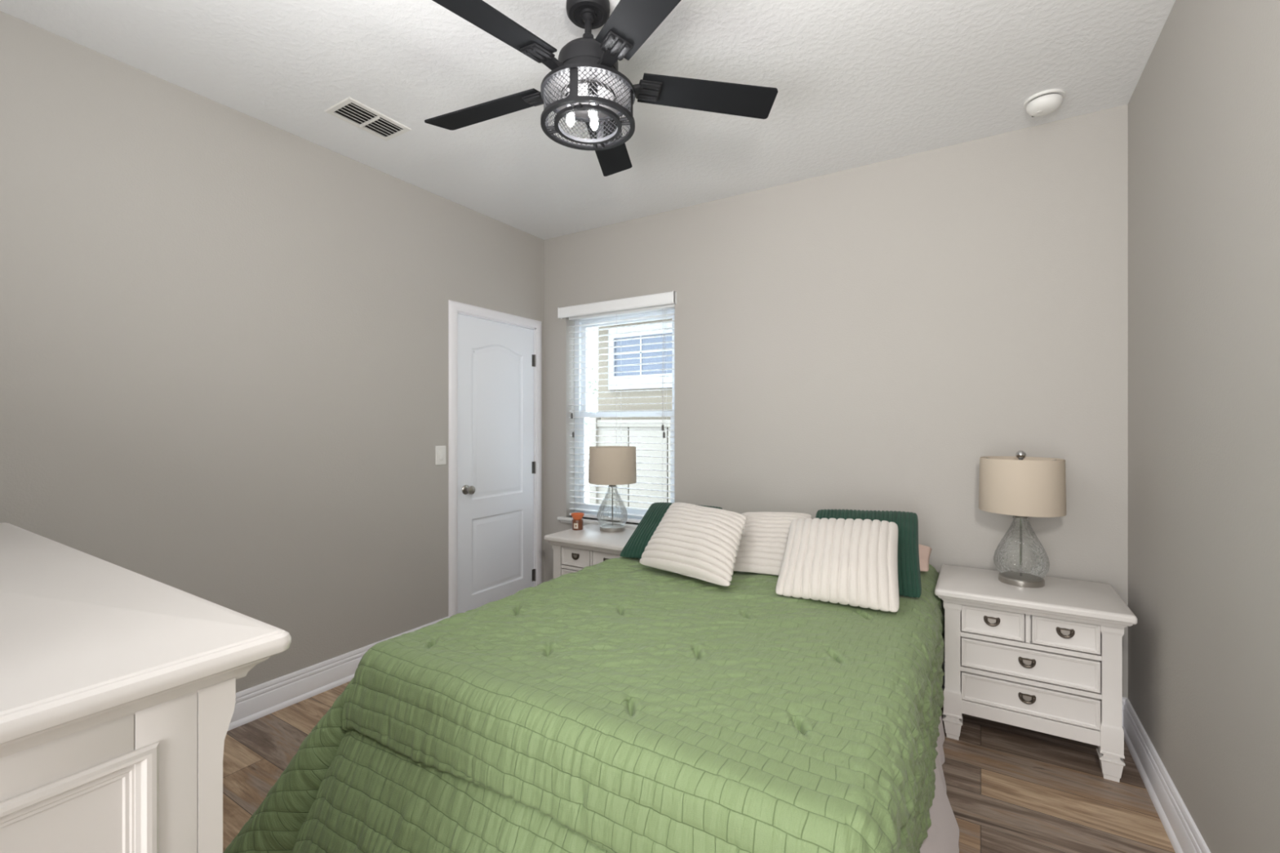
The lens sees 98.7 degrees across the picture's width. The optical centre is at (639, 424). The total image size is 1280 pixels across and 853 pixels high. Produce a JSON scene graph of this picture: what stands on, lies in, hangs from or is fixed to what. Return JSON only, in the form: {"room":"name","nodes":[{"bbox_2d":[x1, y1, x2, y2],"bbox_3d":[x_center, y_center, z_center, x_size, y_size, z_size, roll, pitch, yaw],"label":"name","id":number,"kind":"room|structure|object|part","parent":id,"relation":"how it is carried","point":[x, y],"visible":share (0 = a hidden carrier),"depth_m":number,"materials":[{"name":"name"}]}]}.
{"room":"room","nodes":[
{"label":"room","id":0,"kind":"room"},
{"bbox_2d":[0,11,544,693],"bbox_3d":[-1.681,-0.030,2.790,0.150,2.740,3.370,0,0,32],"label":"wall","id":1,"kind":"structure","parent":0,"point":[224,330],"depth_m":2.43,"materials":[{"name":"grey paint"}]},
{"bbox_2d":[227,616,449,730],"bbox_3d":[-1.805,1.270,2.419,0.030,0.141,2.370,0,0,32],"label":"baseboard","id":2,"kind":"structure","parent":1,"relation":"attached to","point":[251,704],"depth_m":2.65,"materials":[{"name":"white paint"}]},
{"bbox_2d":[435,445,445,465],"bbox_3d":[-1.222,0.192,3.377,0.011,0.117,0.075,0,0,32],"label":"light switch","id":3,"kind":"object","parent":1,"relation":"attached to","point":[440,451],"visible":1,"depth_m":3.37,"materials":[{"name":"white plastic"}]},
{"bbox_2d":[448,299,541,617],"bbox_3d":[-1.016,0.282,3.818,0.137,2.115,0.850,0,0,32],"label":"door frame","id":4,"kind":"structure","parent":1,"relation":"attached to","point":[455,308],"depth_m":3.47,"materials":[{"name":"white paint"}]},
{"bbox_2d":[457,314,535,613],"bbox_3d":[-0.961,0.314,3.791,0.104,2.029,0.714,0,0,32],"label":"door","id":5,"kind":"structure","parent":1,"relation":"in","point":[496,361],"depth_m":3.76,"materials":[{"name":"white paint"}]},
{"bbox_3d":[-1.098,0.423,3.535,0.068,0.062,0.062,0,0,32],"label":"knob","id":6,"kind":"part","parent":5,"relation":"part of","materials":[{"name":"silver metal"}]},
{"bbox_2d":[0,0,1175,239],"bbox_3d":[-0.751,-1.460,0.948,3.671,0.120,5.820,0,0,32],"label":"ceiling","id":7,"kind":"structure","parent":0,"point":[858,83],"depth_m":2.19,"materials":[{"name":"white paint"}]},
{"bbox_2d":[324,97,411,141],"bbox_3d":[-1.248,-1.393,2.533,0.196,0.013,0.304,0,0,32],"label":"ceiling vent","id":8,"kind":"object","parent":7,"relation":"in","point":[349,110],"visible":1,"depth_m":2.52,"materials":[{"name":"white metal"}]},
{"bbox_2d":[424,0,777,176],"bbox_3d":[-0.204,-1.189,1.817,1.266,0.422,1.279,0,0,32],"label":"ceiling fan","id":9,"kind":"object","parent":7,"relation":"hanging from","point":[585,84],"visible":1,"depth_m":1.79,"materials":[{"name":"black metal"}]},
{"bbox_3d":[-0.557,-1.140,2.003,0.488,0.035,0.134,0,0,24],"label":"blade","id":10,"kind":"part","parent":9,"relation":"part of","materials":[{"name":"black wood"}]},
{"bbox_3d":[-0.457,-1.140,1.517,0.134,0.035,0.488,0,0,42],"label":"blade","id":11,"kind":"part","parent":9,"relation":"part of","materials":[{"name":"black wood"}]},
{"bbox_2d":[565,92,575,106],"bbox_3d":[-0.228,-1.062,1.803,0.032,0.041,0.032,0,0,32],"label":"light bulb","id":12,"kind":"object","parent":9,"relation":"attached to","point":[566,93],"depth_m":1.79,"materials":[{"name":"white glass"}]},
{"bbox_3d":[-0.228,-1.009,1.803,0.033,0.068,0.033,0,0,32],"label":"bulb","id":13,"kind":"part","parent":9,"relation":"part of","materials":[{"name":"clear glass"}]},
{"bbox_2d":[587,83,597,97],"bbox_3d":[-0.151,-1.062,1.758,0.032,0.041,0.032,0,0,32],"label":"light bulb","id":14,"kind":"object","parent":9,"relation":"attached to","point":[593,86],"depth_m":1.75,"materials":[{"name":"white glass"}]},
{"bbox_3d":[-0.151,-1.009,1.758,0.033,0.068,0.033,0,0,32],"label":"bulb","id":15,"kind":"part","parent":9,"relation":"part of","materials":[{"name":"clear glass"}]},
{"bbox_3d":[-0.151,-1.009,1.826,0.033,0.068,0.033,0,0,32],"label":"bulb","id":16,"kind":"part","parent":9,"relation":"part of","materials":[{"name":"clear glass"}]},
{"bbox_3d":[-0.125,-1.140,2.248,0.134,0.035,0.488,0,0,6],"label":"blade","id":17,"kind":"part","parent":9,"relation":"part of","materials":[{"name":"black wood"}]},
{"bbox_3d":[0.036,-1.140,1.461,0.134,0.035,0.488,0,0,-30],"label":"blade","id":18,"kind":"part","parent":9,"relation":"part of","materials":[{"name":"black wood"}]},
{"bbox_3d":[0.241,-1.140,1.913,0.488,0.035,0.134,0,0,-12],"label":"blade","id":19,"kind":"part","parent":9,"relation":"part of","materials":[{"name":"black wood"}]},
{"bbox_2d":[1022,88,1066,117],"bbox_3d":[1.741,-1.371,2.368,0.148,0.058,0.148,0,0,32],"label":"smoke detector","id":20,"kind":"object","parent":7,"relation":"attached to","point":[1044,103],"visible":1,"depth_m":2.33,"materials":[{"name":"white plastic"}]},
{"bbox_2d":[222,681,1175,852],"bbox_3d":[-0.751,1.390,0.948,3.671,0.100,5.820,0,0,32],"label":"floor","id":21,"kind":"structure","parent":0,"point":[1010,788],"depth_m":2.03,"materials":[{"name":"brown wood"}]},
{"bbox_2d":[0,522,291,852],"bbox_3d":[-1.398,0.825,1.084,1.751,1.030,0.502,0,0,32],"label":"dresser","id":22,"kind":"object","parent":21,"relation":"on","point":[117,684],"visible":1,"depth_m":0.74,"materials":[{"name":"white paint"}]},
{"bbox_3d":[-0.710,0.786,0.632,0.028,0.828,0.329,0,0,32],"label":"panel","id":23,"kind":"part","parent":22,"relation":"part of","materials":[{"name":"white paint"}]},
{"bbox_3d":[-0.629,0.856,0.806,0.058,0.968,0.051,0,0,32],"label":"post","id":24,"kind":"part","parent":22,"relation":"part of","materials":[{"name":"white paint"}]},
{"bbox_2d":[222,556,944,852],"bbox_3d":[0.150,1.008,2.158,1.945,0.653,2.428,0,0,32],"label":"comforter","id":25,"kind":"object","parent":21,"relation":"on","point":[621,704],"visible":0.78,"depth_m":1.45,"materials":[{"name":"green fabric"}]},
{"bbox_2d":[619,502,722,558],"bbox_3d":[0.183,0.572,2.987,0.471,0.236,0.457,0,0,18],"label":"pillow","id":26,"kind":"object","parent":25,"relation":"on","point":[635,546],"visible":0.32,"depth_m":2.95,"materials":[{"name":"green fabric"}]},
{"bbox_2d":[640,502,746,586],"bbox_3d":[0.270,0.544,2.619,0.382,0.263,0.650,0,0,-44],"label":"pillow","id":27,"kind":"object","parent":25,"relation":"on","point":[702,543],"visible":1,"depth_m":2.52,"materials":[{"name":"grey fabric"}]},
{"bbox_2d":[733,511,811,575],"bbox_3d":[0.634,0.572,2.706,0.365,0.234,0.412,0,0,23],"label":"pillow","id":28,"kind":"object","parent":25,"relation":"on","point":[763,542],"visible":0.73,"depth_m":2.64,"materials":[{"name":"grey fabric"}]},
{"bbox_2d":[775,518,899,612],"bbox_3d":[0.821,0.549,2.274,0.493,0.279,0.403,0,0,32],"label":"pillow","id":29,"kind":"object","parent":25,"relation":"on","point":[855,563],"visible":1,"depth_m":2.19,"materials":[{"name":"grey fabric"}]},
{"bbox_2d":[815,509,921,597],"bbox_3d":[1.000,0.545,2.461,0.489,0.284,0.402,0,0,32],"label":"pillow","id":30,"kind":"object","parent":25,"relation":"on","point":[908,566],"visible":0.33,"depth_m":2.39,"materials":[{"name":"green fabric"}]},
{"bbox_2d":[918,543,931,571],"bbox_3d":[1.194,0.631,2.742,0.452,0.114,0.232,0,0,32],"label":"pillow","id":31,"kind":"object","parent":25,"relation":"on","point":[925,551],"visible":0.09,"depth_m":2.61,"materials":[{"name":"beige fabric"}]},
{"bbox_2d":[544,524,635,578],"bbox_3d":[-0.198,1.018,3.476,0.650,0.645,0.494,0,0,32],"label":"nightstand","id":32,"kind":"object","parent":21,"relation":"on","point":[574,550],"visible":0.37,"depth_m":3.37,"materials":[{"name":"white paint"}]},
{"bbox_3d":[-0.506,1.042,3.472,0.073,0.597,0.073,0,0,32],"label":"post","id":33,"kind":"part","parent":32,"relation":"part of","materials":[{"name":"white paint"}]},
{"bbox_3d":[-0.287,0.963,3.333,0.456,0.116,0.045,0,0,32],"label":"drawer","id":34,"kind":"part","parent":32,"relation":"part of","materials":[{"name":"white paint"}]},
{"bbox_3d":[-0.399,0.815,3.377,0.058,0.041,0.013,0,0,32],"label":"drawer pull","id":35,"kind":"part","parent":32,"relation":"part of","materials":[{"name":"grey metal"}]},
{"bbox_3d":[-0.388,0.819,3.396,0.218,0.112,0.045,0,0,32],"label":"drawer","id":36,"kind":"part","parent":32,"relation":"part of","materials":[{"name":"white paint"}]},
{"bbox_2d":[570,512,584,530],"bbox_3d":[-0.412,0.643,3.633,0.090,0.103,0.090,0,0,32],"label":"candle warmer","id":37,"kind":"object","parent":32,"relation":"on","point":[577,521],"visible":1,"depth_m":3.60,"materials":[{"name":"orange glass"}]},
{"bbox_2d":[570,512,584,519],"bbox_3d":[-0.412,0.612,3.633,0.090,0.039,0.090,0,0,32],"label":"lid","id":38,"kind":"object","parent":37,"relation":"on","point":[576,516],"depth_m":3.61,"materials":[{"name":"orange plastic"}]},
{"bbox_2d":[572,519,582,530],"bbox_3d":[-0.413,0.662,3.632,0.074,0.066,0.075,0,0,32],"label":"jar","id":39,"kind":"object","parent":37,"relation":"on","point":[577,524],"depth_m":3.60,"materials":[{"name":"brown glass"}]},
{"bbox_3d":[-0.183,0.819,3.269,0.212,0.112,0.045,0,0,32],"label":"drawer","id":40,"kind":"part","parent":32,"relation":"part of","materials":[{"name":"white paint"}]},
{"bbox_2d":[588,445,636,532],"bbox_3d":[-0.166,0.422,3.627,0.357,0.545,0.316,0,0,-42],"label":"table lamp","id":41,"kind":"object","parent":32,"relation":"on","point":[611,465],"visible":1,"depth_m":3.50,"materials":[{"name":"beige fabric"}]},
{"bbox_3d":[-0.181,0.538,3.613,0.009,0.257,0.009,0,0,9],"label":"rod","id":42,"kind":"part","parent":41,"relation":"part of","materials":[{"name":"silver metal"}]},
{"bbox_3d":[-0.181,0.536,3.613,0.204,0.262,0.204,0,0,9],"label":"glass","id":43,"kind":"part","parent":41,"relation":"part of","materials":[{"name":"clear glass"}]},
{"bbox_3d":[-0.181,0.267,3.613,0.316,0.233,0.316,0,0,9],"label":"lamp shade","id":44,"kind":"part","parent":41,"relation":"part of","materials":[{"name":"beige fabric"}]},
{"bbox_2d":[920,715,959,852],"bbox_3d":[0.344,1.045,2.214,1.650,0.590,2.116,0,0,32],"label":"bed","id":45,"kind":"object","parent":21,"relation":"on","point":[943,837],"visible":0.09,"depth_m":1.72,"materials":[{"name":"white fabric"}]},
{"bbox_2d":[934,564,1137,782],"bbox_3d":[1.652,1.018,2.364,0.650,0.645,0.494,0,0,32],"label":"nightstand","id":46,"kind":"object","parent":21,"relation":"on","point":[1047,659],"visible":1,"depth_m":2.20,"materials":[{"name":"white paint"}]},
{"bbox_3d":[1.344,1.042,2.360,0.073,0.597,0.073,0,0,32],"label":"post","id":47,"kind":"part","parent":46,"relation":"part of","materials":[{"name":"white paint"}]},
{"bbox_3d":[1.542,1.042,2.680,0.073,0.597,0.073,0,0,32],"label":"post","id":48,"kind":"part","parent":46,"relation":"part of","materials":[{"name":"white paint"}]},
{"bbox_3d":[1.451,0.815,2.265,0.058,0.041,0.013,0,0,32],"label":"drawer pull","id":49,"kind":"part","parent":46,"relation":"part of","materials":[{"name":"grey metal"}]},
{"bbox_3d":[1.462,0.819,2.284,0.218,0.112,0.045,0,0,32],"label":"drawer","id":50,"kind":"part","parent":46,"relation":"part of","materials":[{"name":"white paint"}]},
{"bbox_2d":[978,450,1066,587],"bbox_3d":[1.674,0.405,2.415,0.316,0.580,0.316,0,0,32],"label":"table lamp","id":51,"kind":"object","parent":46,"relation":"on","point":[1020,486],"visible":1,"depth_m":2.33,"materials":[{"name":"beige fabric"}]},
{"bbox_2d":[1013,515,1027,518],"bbox_3d":[1.674,0.370,2.415,0.050,0.081,0.050,0,0,32],"label":"socket","id":52,"kind":"object","parent":51,"relation":"attached to","point":[1018,517],"depth_m":2.40,"materials":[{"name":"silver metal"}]},
{"bbox_3d":[1.674,0.538,2.415,0.009,0.257,0.009,0,0,32],"label":"rod","id":53,"kind":"part","parent":51,"relation":"part of","materials":[{"name":"silver metal"}]},
{"bbox_3d":[1.674,0.536,2.415,0.204,0.262,0.204,0,0,32],"label":"glass","id":54,"kind":"part","parent":51,"relation":"part of","materials":[{"name":"clear glass"}]},
{"bbox_3d":[1.674,0.267,2.415,0.316,0.233,0.316,0,0,32],"label":"lamp shade","id":55,"kind":"part","parent":51,"relation":"part of","materials":[{"name":"beige fabric"}]},
{"bbox_3d":[1.552,1.103,2.203,0.058,0.041,0.013,0,0,32],"label":"drawer pull","id":56,"kind":"part","parent":46,"relation":"part of","materials":[{"name":"grey metal"}]},
{"bbox_3d":[1.552,0.959,2.203,0.058,0.041,0.013,0,0,32],"label":"drawer pull","id":57,"kind":"part","parent":46,"relation":"part of","materials":[{"name":"grey metal"}]},
{"bbox_3d":[1.563,1.107,2.221,0.456,0.112,0.045,0,0,32],"label":"drawer","id":58,"kind":"part","parent":46,"relation":"part of","materials":[{"name":"white paint"}]},
{"bbox_3d":[1.563,0.963,2.221,0.456,0.116,0.045,0,0,32],"label":"drawer","id":59,"kind":"part","parent":46,"relation":"part of","materials":[{"name":"white paint"}]},
{"bbox_3d":[1.667,0.819,2.157,0.212,0.112,0.045,0,0,32],"label":"drawer","id":60,"kind":"part","parent":46,"relation":"part of","materials":[{"name":"white paint"}]},
{"bbox_3d":[1.655,0.815,2.138,0.058,0.041,0.013,0,0,32],"label":"drawer pull","id":61,"kind":"part","parent":46,"relation":"part of","materials":[{"name":"grey metal"}]},
{"bbox_3d":[1.786,1.042,2.086,0.073,0.597,0.073,0,0,32],"label":"post","id":62,"kind":"part","parent":46,"relation":"part of","materials":[{"name":"white paint"}]},
{"bbox_2d":[544,104,1128,697],"bbox_3d":[0.743,-0.030,3.358,3.671,2.740,0.150,0,0,32],"label":"wall","id":63,"kind":"structure","parent":0,"point":[859,338],"depth_m":2.87,"materials":[{"name":"grey paint"}]},
{"bbox_2d":[557,515,639,528],"bbox_3d":[-0.146,0.707,3.853,1.010,0.043,0.145,0,0,32],"label":"window sill","id":64,"kind":"structure","parent":63,"relation":"attached to","point":[568,519],"depth_m":3.91,"materials":[{"name":"white paint"}]},
{"bbox_2d":[574,308,674,519],"bbox_3d":[-0.096,-0.062,3.934,0.910,1.495,0.055,0,0,32],"label":"window","id":65,"kind":"structure","parent":63,"relation":"in","point":[582,389],"depth_m":4.11,"materials":[{"name":"white plastic"}]},
{"bbox_2d":[557,290,676,523],"bbox_3d":[-0.164,-0.090,3.850,0.969,1.540,0.116,0,0,32],"label":"window blind","id":66,"kind":"object","parent":65,"relation":"attached to","point":[665,300],"visible":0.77,"depth_m":3.81,"materials":[{"name":"white plastic"}]},
{"bbox_3d":[-0.496,-0.417,4.042,0.015,0.685,0.003,0,0,-44],"label":"pull cord","id":67,"kind":"part","parent":66,"relation":"part of","materials":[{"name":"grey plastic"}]},
{"bbox_3d":[-0.485,-0.348,4.035,0.015,0.823,0.003,0,0,-44],"label":"pull cord","id":68,"kind":"part","parent":66,"relation":"part of","materials":[{"name":"white fabric"}]},
{"bbox_3d":[-0.469,-0.052,4.074,0.002,1.445,0.057,0,0,32],"label":"ladder cord","id":69,"kind":"part","parent":66,"relation":"part of","materials":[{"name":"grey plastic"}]},
{"bbox_3d":[-0.136,0.670,3.867,0.890,0.020,0.052,0,0,32],"label":"rail","id":70,"kind":"part","parent":66,"relation":"part of","materials":[{"name":"white"}]},
{"bbox_3d":[-0.150,-0.052,3.876,0.002,1.445,0.057,0,0,32],"label":"ladder cord","id":71,"kind":"part","parent":66,"relation":"part of","materials":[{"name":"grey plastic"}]},
{"bbox_3d":[0.154,-0.375,3.638,0.015,0.770,0.003,0,0,-44],"label":"pull cord","id":72,"kind":"part","parent":66,"relation":"part of","materials":[{"name":"white fabric"}]},
{"bbox_3d":[0.163,-0.351,3.633,0.015,0.817,0.003,0,0,-44],"label":"pull cord","id":73,"kind":"part","parent":66,"relation":"part of","materials":[{"name":"grey plastic"}]},
{"bbox_3d":[0.165,-0.052,3.681,0.002,1.445,0.057,0,0,32],"label":"ladder cord","id":74,"kind":"part","parent":66,"relation":"part of","materials":[{"name":"white fabric"}]},
{"bbox_3d":[-0.103,0.275,3.922,0.818,0.729,0.028,0,0,32],"label":"sash","id":75,"kind":"part","parent":65,"relation":"part of","materials":[{"name":"white plastic"}]},
{"bbox_3d":[-0.089,-0.407,3.945,0.818,0.714,0.020,0,0,32],"label":"sash","id":76,"kind":"part","parent":65,"relation":"part of","materials":[{"name":"white plastic"}]},
{"bbox_2d":[942,661,1127,725],"bbox_3d":[0.695,1.270,3.281,3.371,0.141,0.030,0,0,32],"label":"baseboard","id":77,"kind":"structure","parent":63,"relation":"attached to","point":[943,685],"depth_m":2.41,"materials":[{"name":"white paint"}]},
{"bbox_2d":[1128,0,1279,852],"bbox_3d":[0.705,-0.030,-0.043,0.150,2.740,5.670,0,0,32],"label":"wall","id":78,"kind":"structure","parent":0,"point":[1204,105],"depth_m":1.55,"materials":[{"name":"grey paint"}]},
{"bbox_2d":[1122,697,1210,852],"bbox_3d":[0.660,1.270,0.055,0.030,0.141,5.550,0,0,32],"label":"baseboard","id":79,"kind":"structure","parent":78,"relation":"attached to","point":[1184,836],"depth_m":1.90,"materials":[{"name":"white paint"}]},
{"label":"outside","id":80,"kind":"structure","parent":0,"visible":0},
{"bbox_2d":[585,462,589,503],"bbox_3d":[3.312,1.740,12.931,20.000,0.200,18.530,0,0,32],"label":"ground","id":81,"kind":"structure","parent":80,"point":[587,488],"depth_m":14.93,"materials":[{"name":"white"}]},
{"bbox_2d":[585,368,598,441],"bbox_3d":[-0.866,0.218,11.117,1.363,2.847,1.304,0,0,32],"label":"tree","id":82,"kind":"object","parent":81,"relation":"on","point":[587,438],"visible":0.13,"depth_m":11.13,"materials":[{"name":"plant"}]},
{"bbox_2d":[589,417,670,508],"bbox_3d":[1.893,0.760,6.145,6.060,1.760,0.120,0,0,32],"label":"fence","id":83,"kind":"object","parent":81,"relation":"on","point":[597,420],"visible":0.11,"depth_m":7.29,"materials":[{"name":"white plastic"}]},
{"bbox_2d":[598,318,671,419],"bbox_3d":[3.978,-0.660,8.123,8.400,4.600,5.800,0,0,32],"label":"neighbor house","id":84,"kind":"structure","parent":81,"relation":"on","point":[649,353],"depth_m":7.68,"materials":[{"name":"brown paint"}]}
]}

